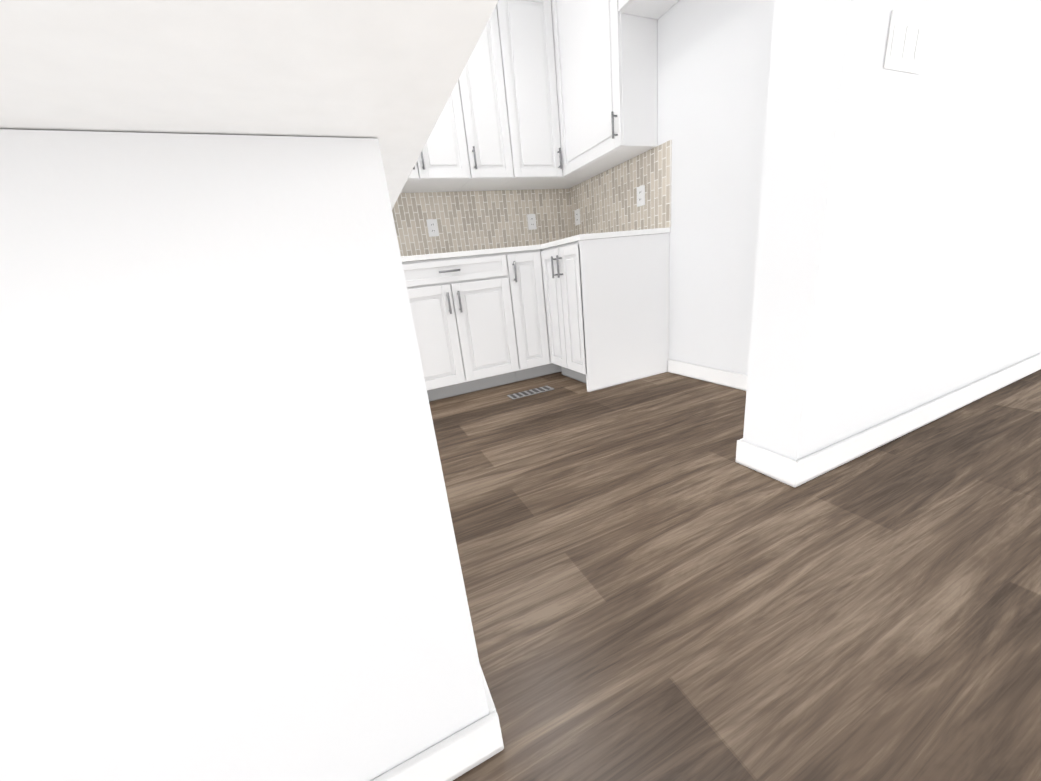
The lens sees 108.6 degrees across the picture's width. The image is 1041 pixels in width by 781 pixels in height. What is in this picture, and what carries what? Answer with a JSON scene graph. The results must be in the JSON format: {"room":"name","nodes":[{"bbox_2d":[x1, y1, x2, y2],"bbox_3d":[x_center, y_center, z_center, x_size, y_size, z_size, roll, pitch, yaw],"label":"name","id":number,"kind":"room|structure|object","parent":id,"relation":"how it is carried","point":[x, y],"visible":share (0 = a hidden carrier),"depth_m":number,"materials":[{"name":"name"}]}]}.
{"room":"hallway","nodes":[
{"label":"hallway","id":0,"kind":"room"},
{"bbox_2d":[657,0,774,374],"bbox_3d":[0.929,-1.484,2.205,0.180,2.800,2.180,-13,18,-21],"label":"wall","id":1,"kind":"structure","parent":0,"point":[713,63],"depth_m":1.97,"materials":[{"name":"white paint"}]},
{"bbox_2d":[551,0,656,177],"bbox_3d":[0.488,-2.007,2.324,0.304,1.060,0.667,-13,18,-21],"label":"upper cabinet","id":2,"kind":"object","parent":1,"relation":"attached to","point":[605,52],"visible":1,"depth_m":2.20,"materials":[{"name":"white paint"}]},
{"bbox_2d":[569,140,671,235],"bbox_3d":[0.660,-1.343,2.706,0.007,0.463,1.121,-13,18,-21],"label":"tile backsplash","id":3,"kind":"structure","parent":1,"relation":"attached to","point":[605,201],"depth_m":2.54,"materials":[{"name":"beige tile"}]},
{"bbox_2d":[575,209,580,225],"bbox_3d":[0.472,-1.437,3.104,0.007,0.118,0.075,-13,18,-21],"label":"electrical outlet","id":4,"kind":"object","parent":3,"relation":"attached to","point":[577,216],"visible":1,"depth_m":3.10,"materials":[{"name":"white plastic"}]},
{"bbox_2d":[636,185,644,206],"bbox_3d":[0.780,-1.263,2.431,0.007,0.118,0.075,-13,18,-21],"label":"electrical outlet","id":5,"kind":"object","parent":3,"relation":"attached to","point":[640,195],"visible":1,"depth_m":2.42,"materials":[{"name":"white plastic"}]},
{"bbox_2d":[618,0,678,19],"bbox_3d":[0.781,-2.113,1.522,0.304,0.450,0.938,-13,18,-21],"label":"upper cabinet","id":6,"kind":"object","parent":1,"relation":"attached to","point":[655,9],"visible":1,"depth_m":1.95,"materials":[{"name":"white paint"}]},
{"bbox_2d":[668,359,747,390],"bbox_3d":[1.214,-0.050,2.078,0.014,0.090,1.041,-13,18,-21],"label":"baseboard","id":7,"kind":"structure","parent":1,"relation":"attached to","point":[723,378],"depth_m":2.24,"materials":[{"name":"white paint"}]},
{"bbox_2d":[429,369,1040,780],"bbox_3d":[-0.734,1.078,-0.505,10.100,0.100,7.400,-13,18,-21],"label":"floor","id":8,"kind":"structure","parent":0,"point":[661,583],"depth_m":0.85,"materials":[{"name":"brown wood"}]},
{"bbox_2d":[0,129,503,780],"bbox_3d":[-1.080,0.297,0.467,1.894,0.884,0.722,-13,18,-21],"label":"kitchen island","id":9,"kind":"object","parent":8,"relation":"on","point":[228,547],"visible":1,"depth_m":0.37,"materials":[{"name":"white paint"}]},
{"bbox_2d":[0,0,498,208],"bbox_3d":[-1.065,-0.104,0.201,1.960,0.030,1.080,-13,18,-21],"label":"island countertop","id":10,"kind":"structure","parent":9,"relation":"on","point":[387,73],"depth_m":0.23,"materials":[{"name":"stone"}]},
{"bbox_2d":[402,253,518,401],"bbox_3d":[-0.521,-0.447,2.651,0.781,0.884,0.684,-13,18,-21],"label":"base cabinet","id":11,"kind":"object","parent":8,"relation":"on","point":[461,310],"visible":0.73,"depth_m":2.39,"materials":[{"name":"white paint"}]},
{"bbox_2d":[507,386,553,399],"bbox_3d":[0.067,0.011,2.445,0.300,0.007,0.100,-13,18,-21],"label":"floor vent","id":12,"kind":"object","parent":8,"relation":"in","point":[529,392],"visible":1,"depth_m":2.43,"materials":[{"name":"grey metal"}]},
{"bbox_2d":[505,250,561,381],"bbox_3d":[0.241,-0.628,2.953,0.895,0.884,0.684,-13,18,-21],"label":"base cabinet","id":13,"kind":"object","parent":8,"relation":"on","point":[525,276],"visible":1,"depth_m":2.56,"materials":[{"name":"white paint"}]},
{"bbox_2d":[401,227,670,261],"bbox_3d":[-0.074,-0.927,2.481,1.680,0.030,1.128,-13,18,-21],"label":"countertop","id":14,"kind":"structure","parent":13,"relation":"on","point":[576,238],"depth_m":2.23,"materials":[{"name":"stone"}]},
{"bbox_2d":[541,233,669,391],"bbox_3d":[0.554,-0.530,2.520,0.686,0.884,0.486,-13,18,-21],"label":"base cabinet","id":15,"kind":"object","parent":8,"relation":"on","point":[607,307],"visible":1,"depth_m":2.31,"materials":[{"name":"white paint"}]},
{"bbox_2d":[743,0,1040,460],"bbox_3d":[1.916,-1.336,1.362,2.700,2.800,0.180,-13,18,-21],"label":"wall","id":16,"kind":"structure","parent":0,"point":[898,264],"depth_m":1.13,"materials":[{"name":"white paint"}]},
{"bbox_2d":[736,440,796,486],"bbox_3d":[0.832,0.244,1.273,0.014,0.090,0.208,-13,18,-21],"label":"baseboard","id":17,"kind":"structure","parent":16,"relation":"attached to","point":[780,468],"depth_m":1.26,"materials":[{"name":"white paint"}]},
{"bbox_2d":[884,9,928,73],"bbox_3d":[0.974,-0.876,0.943,0.165,0.118,0.006,-13,18,-21],"label":"switch plate","id":18,"kind":"object","parent":16,"relation":"attached to","point":[906,41],"visible":1,"depth_m":0.94,"materials":[{"name":"white plastic"}]},
{"bbox_2d":[795,353,1040,486],"bbox_3d":[2.052,-0.015,1.655,2.614,0.090,0.014,-13,18,-21],"label":"baseboard","id":19,"kind":"structure","parent":16,"relation":"attached to","point":[823,461],"depth_m":1.41,"materials":[{"name":"white paint"}]},
{"bbox_3d":[-1.282,-1.340,2.562,4.000,2.800,0.180,-13,18,-21],"label":"wall","id":20,"kind":"structure","parent":0,"visible":0},
{"bbox_2d":[401,81,470,192],"bbox_3d":[-0.766,-1.865,2.331,0.699,1.060,0.404,-13,18,-21],"label":"upper cabinet","id":21,"kind":"object","parent":20,"relation":"attached to","point":[442,164],"visible":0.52,"depth_m":2.37,"materials":[{"name":"white paint"}]},
{"bbox_2d":[392,189,571,255],"bbox_3d":[-1.216,-1.079,2.553,3.622,0.463,0.007,-13,18,-21],"label":"tile backsplash","id":22,"kind":"structure","parent":20,"relation":"attached to","point":[472,220],"depth_m":2.90,"materials":[{"name":"beige tile"}]},
{"bbox_2d":[426,219,438,236],"bbox_3d":[-0.650,-1.204,2.772,0.075,0.118,0.007,-13,18,-21],"label":"electrical outlet","id":23,"kind":"object","parent":22,"relation":"attached to","point":[432,226],"visible":1,"depth_m":2.77,"materials":[{"name":"white plastic"}]},
{"bbox_2d":[527,214,536,229],"bbox_3d":[0.094,-1.382,3.067,0.075,0.118,0.007,-13,18,-21],"label":"electrical outlet","id":24,"kind":"object","parent":22,"relation":"attached to","point":[531,218],"visible":1,"depth_m":3.06,"materials":[{"name":"white plastic"}]},
{"bbox_2d":[457,7,513,191],"bbox_3d":[-0.307,-1.974,2.513,0.309,1.060,0.404,-13,18,-21],"label":"upper cabinet","id":25,"kind":"object","parent":20,"relation":"attached to","point":[483,100],"visible":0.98,"depth_m":2.42,"materials":[{"name":"white paint"}]},
{"bbox_2d":[496,0,591,190],"bbox_3d":[0.132,-2.079,2.687,0.657,1.060,0.404,-13,18,-21],"label":"upper cabinet","id":26,"kind":"object","parent":20,"relation":"attached to","point":[525,27],"visible":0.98,"depth_m":2.50,"materials":[{"name":"white paint"}]}
]}

